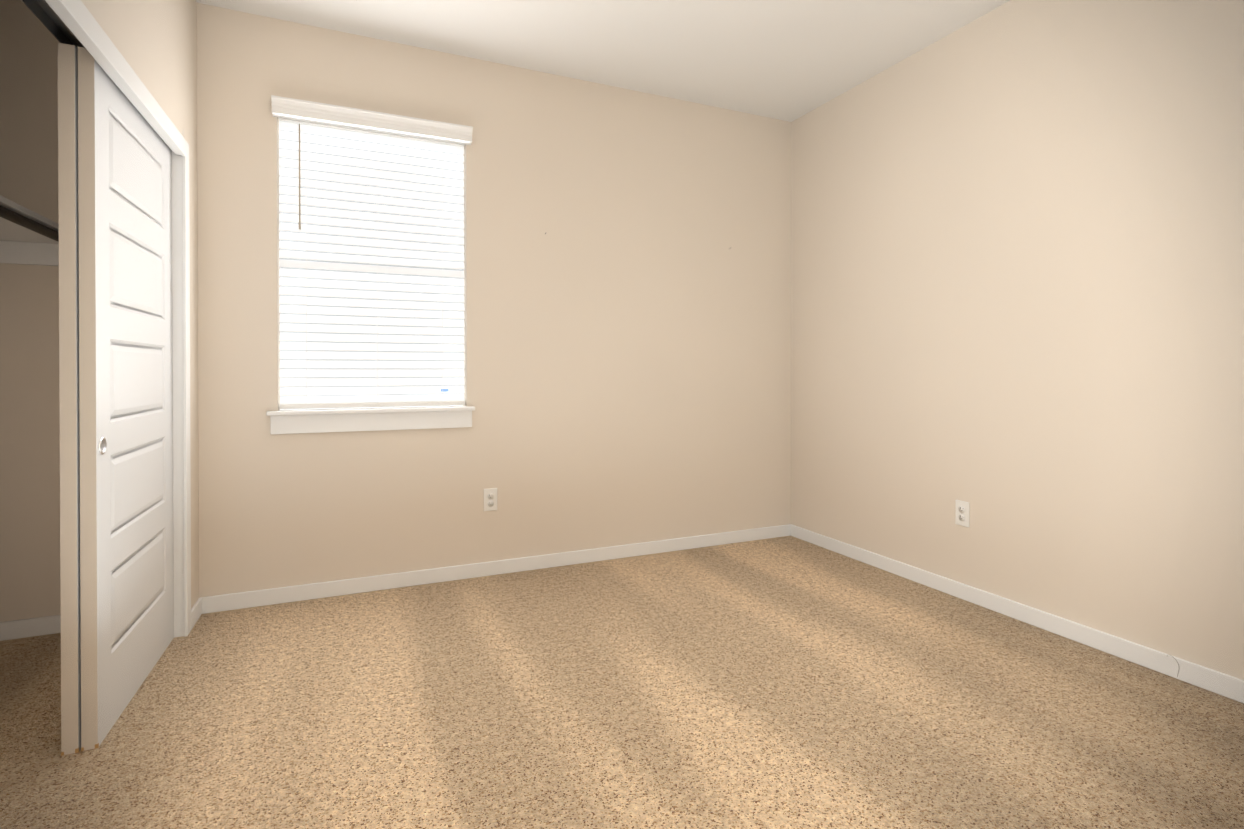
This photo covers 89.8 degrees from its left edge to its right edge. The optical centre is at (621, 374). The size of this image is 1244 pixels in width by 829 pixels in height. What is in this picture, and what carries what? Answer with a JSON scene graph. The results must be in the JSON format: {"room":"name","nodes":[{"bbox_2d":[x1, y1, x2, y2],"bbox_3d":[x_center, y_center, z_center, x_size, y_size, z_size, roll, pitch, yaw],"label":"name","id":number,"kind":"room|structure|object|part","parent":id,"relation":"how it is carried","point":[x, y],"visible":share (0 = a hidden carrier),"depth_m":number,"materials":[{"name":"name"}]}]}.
{"room":"empty bedroom","nodes":[
{"label":"empty bedroom","id":0,"kind":"room"},
{"bbox_2d":[82,0,198,608],"bbox_3d":[-1.123,-0.281,0.743,0.165,2.740,4.395,0,0,-23],"label":"wall","id":1,"kind":"structure","parent":0,"point":[179,116],"depth_m":2.53,"materials":[{"name":"beige paint"}]},
{"bbox_2d":[21,0,83,47],"bbox_3d":[-1.565,-0.979,1.789,0.098,0.045,1.597,0,0,-23],"label":"channel","id":2,"kind":"object","parent":1,"relation":"attached to","point":[51,24],"depth_m":1.73,"materials":[{"name":"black metal"}]},
{"bbox_2d":[58,43,80,755],"bbox_3d":[-1.733,0.054,2.147,0.039,2.054,0.812,0,0,-23],"label":"closet door","id":3,"kind":"structure","parent":2,"relation":"hanging from","point":[68,340],"depth_m":1.77,"materials":[{"name":"white paint"}]},
{"bbox_2d":[78,47,173,750],"bbox_3d":[-1.693,0.054,2.168,0.042,2.054,0.812,0,0,-23],"label":"closet door","id":4,"kind":"structure","parent":2,"relation":"hanging from","point":[137,431],"depth_m":2.01,"materials":[{"name":"white paint"}]},
{"bbox_3d":[-1.535,0.211,1.845,0.003,0.054,0.054,0,0,-23],"label":"handle","id":5,"kind":"part","parent":4,"relation":"part of","materials":[{"name":"silver metal"}]},
{"bbox_2d":[46,0,190,636],"bbox_3d":[-1.495,0.063,1.825,0.034,2.040,1.709,0,0,-23],"label":"trim","id":6,"kind":"structure","parent":1,"relation":"attached to","point":[177,143],"depth_m":2.46,"materials":[{"name":"white paint"}]},
{"bbox_2d":[172,130,183,637],"bbox_3d":[-1.567,0.033,1.795,0.165,2.100,1.635,0,0,-23],"label":"door frame","id":7,"kind":"structure","parent":1,"relation":"attached to","point":[177,289],"depth_m":2.56,"materials":[{"name":"white paint"}]},
{"bbox_2d":[191,598,201,629],"bbox_3d":[-1.854,1.041,2.710,0.013,0.074,0.190,0,0,-23],"label":"baseboard","id":8,"kind":"structure","parent":1,"relation":"attached to","point":[196,611],"depth_m":2.71,"materials":[{"name":"white paint"}]},
{"bbox_2d":[0,0,791,621],"bbox_3d":[-0.867,-0.296,3.345,4.283,2.740,0.160,0,0,-24],"label":"wall","id":9,"kind":"structure","parent":0,"point":[628,316],"depth_m":3.35,"materials":[{"name":"beige paint"}]},
{"bbox_2d":[0,615,60,640],"bbox_3d":[-2.329,1.042,2.611,0.609,0.074,0.013,0,0,-24],"label":"baseboard","id":10,"kind":"structure","parent":9,"relation":"attached to","point":[35,631],"depth_m":2.56,"materials":[{"name":"white paint"}]},
{"bbox_2d":[266,405,474,415],"bbox_3d":[-1.234,0.181,3.138,0.954,0.020,0.157,0,0,-24],"label":"window sill","id":11,"kind":"structure","parent":9,"relation":"attached to","point":[365,410],"depth_m":3.07,"materials":[{"name":"white paint"}]},
{"bbox_2d":[279,129,462,408],"bbox_3d":[-1.272,-0.530,3.227,0.874,1.440,0.045,0,0,-24],"label":"window","id":12,"kind":"structure","parent":9,"relation":"in","point":[371,176],"depth_m":3.22,"materials":[{"name":"clear glass"}]},
{"bbox_2d":[279,118,464,408],"bbox_3d":[-1.231,-0.541,3.133,0.862,1.412,0.071,0,0,-24],"label":"window blind","id":13,"kind":"object","parent":12,"relation":"attached to","point":[371,303],"depth_m":3.12,"materials":[{"name":"white plastic"}]},
{"bbox_2d":[270,411,471,433],"bbox_3d":[-1.215,0.235,3.097,0.928,0.089,0.018,0,0,-24],"label":"trim","id":14,"kind":"structure","parent":9,"relation":"attached to","point":[298,424],"depth_m":3.07,"materials":[{"name":"white paint"}]},
{"bbox_2d":[271,95,472,144],"bbox_3d":[-1.200,-1.240,3.066,0.911,0.072,0.071,0,0,-24],"label":"blind valance","id":15,"kind":"object","parent":9,"relation":"attached to","point":[315,112],"depth_m":3.03,"materials":[{"name":"white paint"}]},
{"bbox_2d":[484,488,496,510],"bbox_3d":[-0.702,0.670,3.333,0.073,0.120,0.007,0,0,-24],"label":"electrical outlet","id":16,"kind":"object","parent":9,"relation":"attached to","point":[490,499],"depth_m":3.33,"materials":[{"name":"white plastic"}]},
{"bbox_2d":[200,524,791,613],"bbox_3d":[-0.387,1.037,3.471,3.309,0.074,0.013,0,0,-24],"label":"baseboard","id":17,"kind":"structure","parent":9,"relation":"attached to","point":[240,600],"depth_m":3.28,"materials":[{"name":"white paint"}]},
{"bbox_2d":[196,0,1009,121],"bbox_3d":[0.147,-1.714,1.295,4.483,0.120,4.795,0,0,-24],"label":"ceiling","id":18,"kind":"structure","parent":0,"point":[789,60],"depth_m":3.06,"materials":[{"name":"paint"}]},
{"bbox_2d":[0,536,1243,828],"bbox_3d":[0.147,1.146,1.312,4.483,0.120,4.795,0,0,-24],"label":"floor","id":19,"kind":"structure","parent":0,"point":[788,682],"depth_m":1.98,"materials":[{"name":"carpet"}]},
{"bbox_2d":[791,0,1243,679],"bbox_3d":[2.082,-0.289,2.162,0.150,2.740,4.795,0,0,-24],"label":"wall","id":20,"kind":"structure","parent":0,"point":[959,298],"depth_m":2.67,"materials":[{"name":"beige paint"}]},
{"bbox_2d":[955,500,968,526],"bbox_3d":[1.631,0.667,2.990,0.007,0.120,0.073,0,0,-24],"label":"electrical outlet","id":21,"kind":"object","parent":20,"relation":"attached to","point":[961,513],"depth_m":2.99,"materials":[{"name":"white plastic"}]},
{"bbox_2d":[791,525,1243,702],"bbox_3d":[2.010,1.044,2.130,0.013,0.074,4.382,0,0,-24],"label":"baseboard","id":22,"kind":"structure","parent":20,"relation":"attached to","point":[1069,629],"depth_m":2.63,"materials":[{"name":"white paint"}]},
{"bbox_3d":[-2.230,-0.285,1.431,0.120,2.740,2.265,0,0,-23],"label":"wall","id":23,"kind":"structure","parent":0,"visible":0},
{"bbox_2d":[0,241,58,265],"bbox_3d":[-2.006,-0.488,1.581,0.410,0.089,2.129,0,0,-23],"label":"trim","id":24,"kind":"structure","parent":23,"relation":"attached to","point":[18,251],"depth_m":2.54,"materials":[{"name":"white paint"}]},
{"bbox_2d":[0,195,58,243],"bbox_3d":[-2.003,-0.543,1.582,0.415,0.020,2.129,0,0,-23],"label":"closet shelf","id":25,"kind":"object","parent":24,"relation":"on","point":[28,234],"depth_m":2.30,"materials":[{"name":"white paint"}]},
{"bbox_2d":[0,205,58,241],"bbox_3d":[-1.831,-0.513,1.655,0.034,0.034,2.092,0,0,-23],"label":"rail","id":26,"kind":"object","parent":23,"relation":"attached to","point":[18,220],"depth_m":2.11,"materials":[{"name":"black metal"}]}
]}

